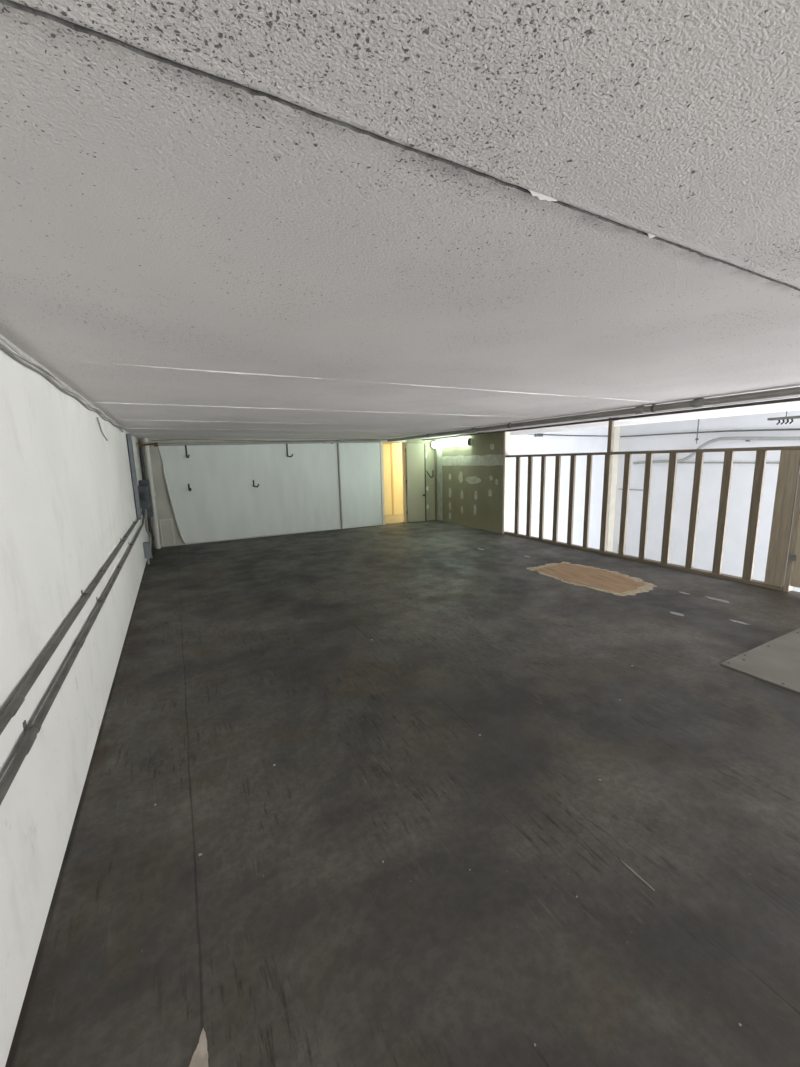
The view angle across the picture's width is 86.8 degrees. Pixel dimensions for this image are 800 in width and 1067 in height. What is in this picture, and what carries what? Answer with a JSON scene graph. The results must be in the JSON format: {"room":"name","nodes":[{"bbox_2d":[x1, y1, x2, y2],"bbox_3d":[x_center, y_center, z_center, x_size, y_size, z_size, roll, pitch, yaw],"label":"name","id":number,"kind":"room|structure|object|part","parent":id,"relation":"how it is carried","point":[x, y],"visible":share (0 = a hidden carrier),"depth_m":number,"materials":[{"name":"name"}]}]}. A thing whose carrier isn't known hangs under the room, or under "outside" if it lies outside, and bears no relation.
{"room":"empty storage loft","nodes":[
{"label":"empty storage loft","id":0,"kind":"room"},
{"bbox_2d":[0,340,148,1066],"bbox_3d":[-2.082,0.087,2.711,0.150,2.008,11.656,-6,11,-27],"label":"wall","id":1,"kind":"structure","parent":0,"point":[67,503],"depth_m":1.79,"materials":[{"name":"white paint"}]},
{"bbox_2d":[0,344,122,440],"bbox_3d":[-1.849,-0.710,2.299,0.039,0.236,7.141,-6,11,-27],"label":"cable","id":2,"kind":"object","parent":1,"relation":"attached to","point":[1,346],"visible":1,"depth_m":2.26,"materials":[{"name":"grey plastic"}]},
{"bbox_2d":[0,335,124,429],"bbox_3d":[-1.846,-0.826,2.282,0.014,0.034,7.140,-6,11,-27],"label":"cable","id":3,"kind":"object","parent":1,"relation":"attached to","point":[2,338],"visible":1,"depth_m":2.08,"materials":[{"name":"grey plastic"}]},
{"bbox_2d":[0,334,133,436],"bbox_3d":[-2.256,-0.963,3.003,0.016,0.023,8.820,-6,11,-27],"label":"cable","id":4,"kind":"object","parent":1,"relation":"attached to","point":[17,348],"visible":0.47,"depth_m":2.09,"materials":[{"name":"grey plastic"}]},
{"bbox_2d":[0,509,143,734],"bbox_3d":[-2.156,0.183,3.087,0.058,0.167,8.556,-6,11,-27],"label":"conduit","id":5,"kind":"object","parent":1,"relation":"attached to","point":[18,699],"visible":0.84,"depth_m":1.64,"materials":[{"name":"grey metal"}]},
{"bbox_2d":[0,512,144,804],"bbox_3d":[-2.187,0.284,3.172,0.056,0.257,8.705,-6,11,-27],"label":"conduit","id":6,"kind":"object","parent":1,"relation":"attached to","point":[30,737],"visible":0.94,"depth_m":1.57,"materials":[{"name":"grey metal"}]},
{"bbox_2d":[126,434,141,519],"bbox_3d":[-3.754,-0.792,5.973,0.055,1.195,0.120,-6,11,-27],"label":"strut","id":7,"kind":"object","parent":1,"relation":"attached to","point":[128,436],"visible":0.9,"depth_m":5.93,"materials":[{"name":"grey metal"}]},
{"bbox_2d":[138,485,149,508],"bbox_3d":[-4.115,-0.583,6.795,0.128,0.360,0.365,-6,11,-27],"label":"electrical box","id":8,"kind":"object","parent":1,"relation":"attached to","point":[143,490],"visible":0.91,"depth_m":6.66,"materials":[{"name":"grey metal"}]},
{"bbox_3d":[-4.040,-0.578,6.642,0.060,0.120,0.025,-6,11,-27],"label":"switch handle","id":9,"kind":"part","parent":8,"relation":"part of","materials":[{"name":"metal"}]},
{"bbox_2d":[144,509,152,558],"bbox_3d":[-4.131,0.003,6.945,0.058,0.850,0.349,-6,11,-27],"label":"conduit","id":10,"kind":"object","parent":8,"relation":"hanging from","point":[145,510],"visible":0.87,"depth_m":6.92,"materials":[{"name":"grey metal"}]},
{"bbox_2d":[138,480,153,517],"bbox_3d":[-4.301,-0.592,7.173,0.147,0.620,0.330,-6,11,-27],"label":"electrical box","id":11,"kind":"object","parent":1,"relation":"attached to","point":[150,513],"visible":0.57,"depth_m":7.09,"materials":[{"name":"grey metal"}]},
{"bbox_2d":[148,517,154,554],"bbox_3d":[-4.241,0.049,7.215,0.046,0.665,0.085,-4,10,-14],"label":"conduit","id":12,"kind":"object","parent":11,"relation":"hanging from","point":[150,524],"visible":0.85,"depth_m":7.19,"materials":[{"name":"black plastic"}]},
{"bbox_2d":[143,542,150,563],"bbox_3d":[-3.942,0.310,6.598,0.075,0.340,0.120,-6,11,-27],"label":"box","id":13,"kind":"object","parent":1,"relation":"attached to","point":[146,548],"visible":0.99,"depth_m":6.54,"materials":[{"name":"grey metal"}]},
{"bbox_2d":[136,438,434,547],"bbox_3d":[-1.937,-1.034,9.210,6.278,2.008,0.136,-6,11,-27],"label":"wall","id":14,"kind":"structure","parent":0,"point":[163,504],"depth_m":8.11,"materials":[{"name":"beige paint"}]},
{"bbox_2d":[158,518,175,545],"bbox_3d":[-4.392,-0.024,7.982,0.240,0.510,0.022,-6,11,-27],"label":"access panel","id":15,"kind":"object","parent":14,"relation":"attached to","point":[166,526],"visible":1,"depth_m":7.98,"materials":[{"name":"beige paint"}]},
{"bbox_2d":[152,439,340,441],"bbox_3d":[-2.506,-1.910,8.682,4.500,0.044,0.014,-6,11,-27],"label":"cable","id":16,"kind":"object","parent":14,"relation":"attached to","point":[174,439],"visible":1,"depth_m":8.28,"materials":[{"name":"grey plastic"}]},
{"bbox_2d":[158,443,340,543],"bbox_3d":[-2.869,-0.872,8.637,3.420,1.903,0.051,-6,11,-27],"label":"wall panel","id":17,"kind":"object","parent":14,"relation":"attached to","point":[297,493],"visible":1,"depth_m":8.57,"materials":[{"name":"white paint"}]},
{"bbox_2d":[149,441,379,445],"bbox_3d":[-2.527,-1.854,8.659,4.670,0.092,0.077,-6,11,-27],"label":"pipe","id":18,"kind":"object","parent":14,"relation":"attached to","point":[303,442],"visible":0.98,"depth_m":8.51,"materials":[{"name":"grey metal"}]},
{"bbox_2d":[339,443,381,528],"bbox_3d":[-0.888,-1.101,9.685,0.985,1.910,0.011,-6,11,-27],"label":"wall panel","id":19,"kind":"object","parent":14,"relation":"attached to","point":[360,479],"visible":1,"depth_m":9.67,"materials":[{"name":"white paint"}]},
{"bbox_2d":[337,443,342,528],"bbox_3d":[-1.336,-1.064,9.428,0.080,1.965,0.044,-6,11,-27],"label":"conduit","id":20,"kind":"object","parent":19,"relation":"attached to","point":[337,443],"visible":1,"depth_m":9.41,"materials":[{"name":"grey metal"}]},
{"bbox_2d":[380,440,406,524],"bbox_3d":[-0.179,-1.216,10.127,0.655,1.975,0.148,-6,11,-27],"label":"doorway","id":21,"kind":"structure","parent":14,"relation":"in","point":[381,441],"depth_m":10.06,"materials":[{"name":"beige paint"}]},
{"bbox_2d":[405,443,425,521],"bbox_3d":[0.399,-1.219,10.246,0.508,1.888,0.110,-5,10,-18],"label":"open door","id":22,"kind":"structure","parent":21,"relation":"attached to","point":[415,452],"depth_m":10.25,"materials":[{"name":"beige paint"}]},
{"bbox_2d":[392,443,402,514],"bbox_3d":[0.212,-1.601,11.204,2.950,2.350,1.494,-6,11,-27],"label":"wall","id":23,"kind":"structure","parent":0,"point":[397,447],"depth_m":11.87,"materials":[{"name":"beige paint"}]},
{"bbox_2d":[383,443,393,514],"bbox_3d":[-0.505,-1.480,11.600,0.700,2.010,0.063,-6,11,-27],"label":"door","id":24,"kind":"structure","parent":23,"relation":"in","point":[387,447],"depth_m":11.68,"materials":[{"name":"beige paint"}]},
{"bbox_2d":[0,0,799,438],"bbox_3d":[1.153,-1.390,4.210,7.532,0.258,11.656,-6,11,-27],"label":"ceiling","id":25,"kind":"structure","parent":0,"point":[248,219],"depth_m":0.86,"materials":[{"name":"paint"}]},
{"bbox_2d":[529,190,557,200],"bbox_3d":[0.281,-0.664,0.832,0.080,0.009,0.020,-6,11,-27],"label":"flake","id":26,"kind":"object","parent":25,"relation":"attached to","point":[540,196],"visible":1,"depth_m":0.83,"materials":[{"name":"white paint"}]},
{"bbox_2d":[387,387,799,441],"bbox_3d":[2.377,-1.353,4.774,0.079,0.080,11.487,-6,11,-27],"label":"ceiling pipe","id":27,"kind":"object","parent":25,"relation":"hanging from","point":[701,402],"visible":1,"depth_m":4.42,"materials":[{"name":"grey metal"}]},
{"bbox_2d":[423,397,799,440],"bbox_3d":[3.154,-1.458,5.174,0.041,0.044,11.488,-6,11,-26],"label":"conduit","id":28,"kind":"object","parent":25,"relation":"hanging from","point":[798,398],"visible":1,"depth_m":5.27,"materials":[{"name":"grey metal"}]},
{"bbox_2d":[5,514,799,1066],"bbox_3d":[0.912,0.701,5.240,7.632,0.200,13.100,-6,11,-27],"label":"floor","id":29,"kind":"structure","parent":0,"point":[290,939],"depth_m":1.77,"materials":[{"name":"paint"}]},
{"bbox_2d":[138,442,154,550],"bbox_3d":[-4.515,-0.640,7.537,0.080,1.920,0.077,-6,11,-27],"label":"pipe","id":30,"kind":"object","parent":29,"relation":"on","point":[140,448],"visible":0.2,"depth_m":7.43,"materials":[{"name":"metal"}]},
{"bbox_2d":[138,439,157,446],"bbox_3d":[-4.398,-1.578,7.382,0.306,0.124,0.068,-6,11,-27],"label":"valve","id":31,"kind":"object","parent":30,"relation":"attached to","point":[140,444],"visible":1,"depth_m":7.36,"materials":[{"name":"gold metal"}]},
{"bbox_2d":[143,438,160,548],"bbox_3d":[-4.510,-0.713,7.700,0.108,2.008,0.108,-6,11,-27],"label":"pipe","id":32,"kind":"object","parent":29,"relation":"on","point":[145,440],"visible":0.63,"depth_m":7.67,"materials":[{"name":"grey metal"}]},
{"bbox_2d":[189,1028,207,1066],"bbox_3d":[-0.517,1.340,1.075,0.058,0.017,0.136,-6,11,-27],"label":"scrap","id":33,"kind":"object","parent":29,"relation":"on","point":[200,1056],"visible":1,"depth_m":1.09,"materials":[{"name":"beige paper"}]},
{"bbox_2d":[526,562,656,595],"bbox_3d":[2.402,0.541,5.355,0.965,0.006,1.514,-6,11,-27],"label":"patch","id":34,"kind":"object","parent":29,"relation":"on","point":[614,582],"depth_m":5.25,"materials":[{"name":"brown wood"}]},
{"bbox_2d":[620,859,654,890],"bbox_3d":[0.858,1.236,1.535,0.006,0.003,0.134,-6,11,-27],"label":"splinter","id":35,"kind":"object","parent":29,"relation":"on","point":[633,871],"visible":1,"depth_m":1.53,"materials":[{"name":"grey wood"}]},
{"bbox_2d":[504,421,799,591],"bbox_3d":[3.162,-0.672,6.399,0.094,2.008,4.510,-6,11,-27],"label":"wooden railing","id":36,"kind":"object","parent":29,"relation":"on","point":[789,463],"visible":0.99,"depth_m":5.36,"materials":[{"name":"brown wood"}]},
{"bbox_3d":[3.158,-0.701,6.444,0.040,1.966,0.060,-6,11,-27],"label":"ceiling post","id":37,"kind":"part","parent":36,"relation":"part of","materials":[{"name":"brown wood"}]},
{"bbox_3d":[3.172,0.292,6.590,0.094,0.042,4.455,-6,11,-27],"label":"plate","id":38,"kind":"part","parent":36,"relation":"part of","materials":[{"name":"brown wood"}]},
{"bbox_3d":[3.139,-1.199,6.329,0.090,0.040,4.465,-6,11,-27],"label":"rail","id":39,"kind":"part","parent":36,"relation":"part of","materials":[{"name":"brown wood"}]},
{"bbox_3d":[4.118,-0.160,4.616,0.038,1.473,0.080,-6,11,-27],"label":"post","id":40,"kind":"part","parent":36,"relation":"part of","materials":[{"name":"brown wood"}]},
{"bbox_3d":[4.157,-0.148,4.545,0.038,1.473,0.082,-6,11,-27],"label":"post","id":41,"kind":"part","parent":36,"relation":"part of","materials":[{"name":"brown wood"}]},
{"bbox_3d":[4.206,-0.362,4.450,0.090,2.008,0.043,-6,11,-27],"label":"ceiling post","id":42,"kind":"part","parent":36,"relation":"part of","materials":[{"name":"brown wood"}]},
{"bbox_2d":[790,518,799,587],"bbox_3d":[4.403,-0.089,4.070,0.054,1.450,0.910,-6,11,-27],"label":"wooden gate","id":43,"kind":"object","parent":36,"relation":"attached to","point":[795,578],"visible":1,"depth_m":4.49,"materials":[{"name":"brown wood"}]},
{"bbox_2d":[705,596,728,602],"bbox_3d":[3.294,0.685,4.403,0.068,0.002,0.242,-7,11,-32],"label":"paint splash","id":44,"kind":"object","parent":29,"relation":"on","point":[705,596],"visible":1,"depth_m":4.39,"materials":[{"name":"grey paint"}]},
{"bbox_2d":[720,628,799,693],"bbox_3d":[3.174,0.956,2.808,1.332,0.014,1.227,-6,11,-27],"label":"board","id":45,"kind":"object","parent":29,"relation":"on","point":[776,661],"visible":1,"depth_m":3.04,"materials":[{"name":"wood"}]},
{"bbox_2d":[434,432,503,532],"bbox_3d":[1.469,-1.177,9.568,0.103,2.008,2.656,-6,11,-27],"label":"wall","id":46,"kind":"structure","parent":0,"point":[468,479],"depth_m":9.27,"materials":[{"name":"green paint"}]},
{"bbox_2d":[431,438,471,447],"bbox_3d":[1.155,-2.073,9.741,0.122,0.160,1.500,-6,11,-27],"label":"fluorescent light","id":47,"kind":"object","parent":46,"relation":"attached to","point":[462,442],"visible":1,"depth_m":9.60,"materials":[{"name":"white plastic"}]},
{"bbox_2d":[502,432,509,533],"bbox_3d":[2.102,-0.989,8.390,0.112,2.008,0.045,-6,11,-27],"label":"trim","id":48,"kind":"structure","parent":46,"relation":"attached to","point":[506,434],"depth_m":8.36,"materials":[{"name":"beige paint"}]},
{"bbox_2d":[508,427,607,548],"bbox_3d":[3.711,-0.464,10.594,4.654,5.350,0.150,-6,11,-27],"label":"wall","id":49,"kind":"structure","parent":0,"point":[519,444],"depth_m":10.53,"materials":[{"name":"white paint"}]},
{"bbox_2d":[527,433,607,436],"bbox_3d":[3.714,-2.367,10.178,4.150,0.072,0.050,-6,11,-27],"label":"wire","id":50,"kind":"object","parent":49,"relation":"attached to","point":[538,434],"visible":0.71,"depth_m":10.20,"materials":[{"name":"grey metal"}]},
{"bbox_2d":[606,426,619,551],"bbox_3d":[5.728,-0.667,11.499,0.220,5.350,0.100,-6,11,-27],"label":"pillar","id":51,"kind":"structure","parent":49,"relation":"attached to","point":[616,430],"depth_m":11.36,"materials":[{"name":"beige paint"}]},
{"bbox_2d":[521,409,799,434],"bbox_3d":[4.928,-1.904,5.202,0.150,0.742,10.000,-6,11,-27],"label":"pipe","id":52,"kind":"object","parent":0,"point":[795,409],"depth_m":6.48,"materials":[{"name":"grey metal"}]},
{"bbox_2d":[612,410,799,591],"bbox_3d":[8.172,-0.009,7.329,0.150,5.350,10.150,-6,11,-27],"label":"wall","id":53,"kind":"structure","parent":0,"point":[742,474],"depth_m":9.52,"materials":[{"name":"white paint"}]},
{"bbox_2d":[620,428,799,436],"bbox_3d":[7.045,-2.095,8.798,0.032,0.187,5.351,-6,11,-27],"label":"cable","id":54,"kind":"object","parent":53,"relation":"attached to","point":[795,428],"visible":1,"depth_m":9.13,"materials":[{"name":"grey metal"}]},
{"bbox_2d":[633,436,799,463],"bbox_3d":[7.138,-1.710,8.653,0.124,0.572,4.903,-6,11,-27],"label":"pipe","id":55,"kind":"object","parent":53,"relation":"attached to","point":[747,439],"visible":0.81,"depth_m":8.94,"materials":[{"name":"grey metal"}]},
{"bbox_2d":[678,462,778,463],"bbox_3d":[7.415,-1.382,8.279,0.036,0.076,3.900,-6,11,-27],"label":"conduit","id":56,"kind":"object","parent":53,"relation":"attached to","point":[678,462],"visible":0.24,"depth_m":8.86,"materials":[{"name":"grey metal"}]},
{"bbox_3d":[6.495,-2.536,6.028,3.800,0.150,10.150,-6,11,-27],"label":"ceiling","id":57,"kind":"structure","parent":0,"visible":0},
{"bbox_2d":[695,419,698,443],"bbox_3d":[5.731,-2.262,8.108,0.050,1.060,0.052,-6,11,-27],"label":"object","id":58,"kind":"object","parent":57,"relation":"hanging from","point":[696,439],"visible":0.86,"depth_m":8.15,"materials":[{"name":"grey metal"}]},
{"bbox_2d":[767,411,799,424],"bbox_3d":[5.786,-1.982,5.879,0.120,0.858,1.000,-6,11,-27],"label":"hall light","id":59,"kind":"object","parent":57,"relation":"hanging from","point":[786,417],"visible":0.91,"depth_m":6.19,"materials":[{"name":"grey metal"}]}
]}

